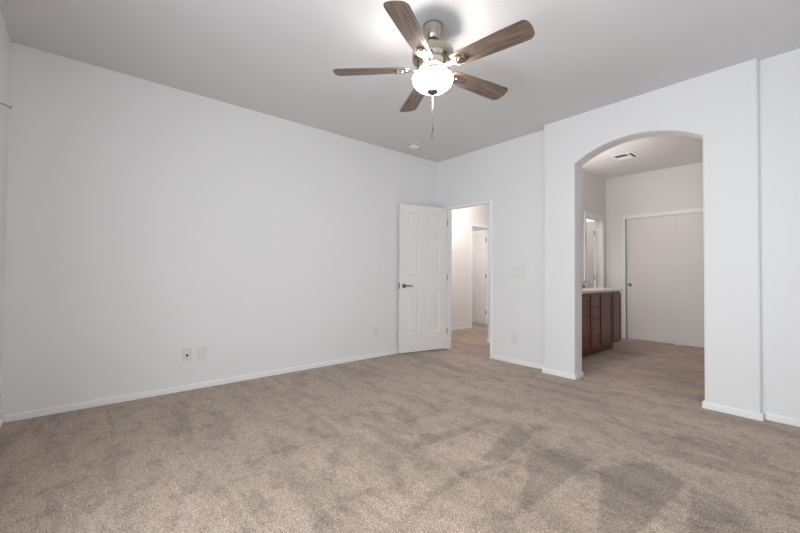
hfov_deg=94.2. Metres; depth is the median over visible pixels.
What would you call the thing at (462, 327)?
baseboard
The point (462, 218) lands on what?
wall
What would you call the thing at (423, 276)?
door
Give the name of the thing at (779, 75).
wall
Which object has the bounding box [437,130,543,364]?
wall
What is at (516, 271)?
light switch
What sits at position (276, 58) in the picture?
ceiling
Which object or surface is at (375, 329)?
wall outlet
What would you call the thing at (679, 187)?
wall
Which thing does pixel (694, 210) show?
trim
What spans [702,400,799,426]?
baseboard
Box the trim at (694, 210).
[623,208,702,338]
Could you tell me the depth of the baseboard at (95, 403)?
3.30 m
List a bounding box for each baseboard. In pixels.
[3,350,397,422]
[451,326,469,330]
[493,355,583,379]
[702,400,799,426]
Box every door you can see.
[398,203,447,352]
[472,230,485,323]
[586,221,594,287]
[626,215,676,343]
[676,212,703,347]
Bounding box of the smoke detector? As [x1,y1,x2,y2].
[408,142,419,148]
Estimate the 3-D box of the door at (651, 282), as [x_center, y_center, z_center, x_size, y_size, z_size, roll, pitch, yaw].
[4.086,0.201,6.026,0.021,2.015,0.739,1,-1,-40]
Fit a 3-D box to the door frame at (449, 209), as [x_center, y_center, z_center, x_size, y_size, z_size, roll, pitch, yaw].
[0.955,0.163,5.086,0.079,2.038,0.786,1,-1,-40]
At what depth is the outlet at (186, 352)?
3.39 m
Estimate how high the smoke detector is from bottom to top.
0.048 m
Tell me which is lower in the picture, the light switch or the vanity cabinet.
the vanity cabinet
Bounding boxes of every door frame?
[446,200,491,358]
[470,223,487,327]
[584,211,604,287]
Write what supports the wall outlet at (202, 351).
attached to the wall at (147, 222)
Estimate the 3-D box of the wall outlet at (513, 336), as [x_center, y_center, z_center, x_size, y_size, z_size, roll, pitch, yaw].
[1.385,0.879,4.503,0.009,0.118,0.076,1,-1,-40]
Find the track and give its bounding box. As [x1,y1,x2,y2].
[627,338,703,348]
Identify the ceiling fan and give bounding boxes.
[333,0,534,138]
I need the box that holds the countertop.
[582,287,622,293]
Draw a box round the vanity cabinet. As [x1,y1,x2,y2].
[582,291,620,356]
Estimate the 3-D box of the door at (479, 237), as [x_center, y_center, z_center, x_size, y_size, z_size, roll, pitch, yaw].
[1.635,0.225,8.173,0.136,2.005,0.642,1,-1,-40]
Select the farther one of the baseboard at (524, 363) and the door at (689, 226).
the door at (689, 226)
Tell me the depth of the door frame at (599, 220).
6.45 m
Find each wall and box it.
[0,10,10,416]
[1,42,436,422]
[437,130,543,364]
[451,204,487,327]
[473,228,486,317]
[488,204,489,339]
[544,58,761,413]
[582,169,605,287]
[605,162,702,338]
[759,48,799,419]
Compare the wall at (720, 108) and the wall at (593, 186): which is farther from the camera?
the wall at (593, 186)
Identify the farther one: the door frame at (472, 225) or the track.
the door frame at (472, 225)
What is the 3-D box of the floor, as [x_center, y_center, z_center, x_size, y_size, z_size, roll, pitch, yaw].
[1.398,1.206,3.997,8.452,0.080,6.900,1,-1,-40]
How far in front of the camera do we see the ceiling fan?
2.37 m
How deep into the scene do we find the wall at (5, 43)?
2.56 m
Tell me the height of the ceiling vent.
0.009 m
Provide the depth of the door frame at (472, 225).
7.43 m
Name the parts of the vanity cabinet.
door, drawer, drawer, drawer, drawer, door, door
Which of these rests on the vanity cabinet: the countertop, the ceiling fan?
the countertop
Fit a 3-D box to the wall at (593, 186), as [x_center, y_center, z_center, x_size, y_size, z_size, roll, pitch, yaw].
[2.777,-0.176,5.893,3.742,2.810,0.115,1,-1,-40]
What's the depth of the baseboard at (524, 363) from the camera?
4.21 m
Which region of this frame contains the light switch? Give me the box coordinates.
[512,267,523,276]
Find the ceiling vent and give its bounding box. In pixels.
[609,151,640,160]
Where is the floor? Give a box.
[0,318,799,532]
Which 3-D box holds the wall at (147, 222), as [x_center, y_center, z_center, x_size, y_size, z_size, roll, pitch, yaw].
[-1.225,-0.220,4.101,4.543,2.780,0.120,1,-1,-40]
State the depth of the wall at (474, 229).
9.08 m
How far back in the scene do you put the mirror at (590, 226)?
6.54 m
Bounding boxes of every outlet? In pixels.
[182,347,191,361]
[197,346,206,359]
[373,326,377,335]
[511,334,516,343]
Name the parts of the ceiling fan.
blade, blade, blade, lamp shade, blade, blade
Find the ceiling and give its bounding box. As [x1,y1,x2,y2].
[0,0,799,178]

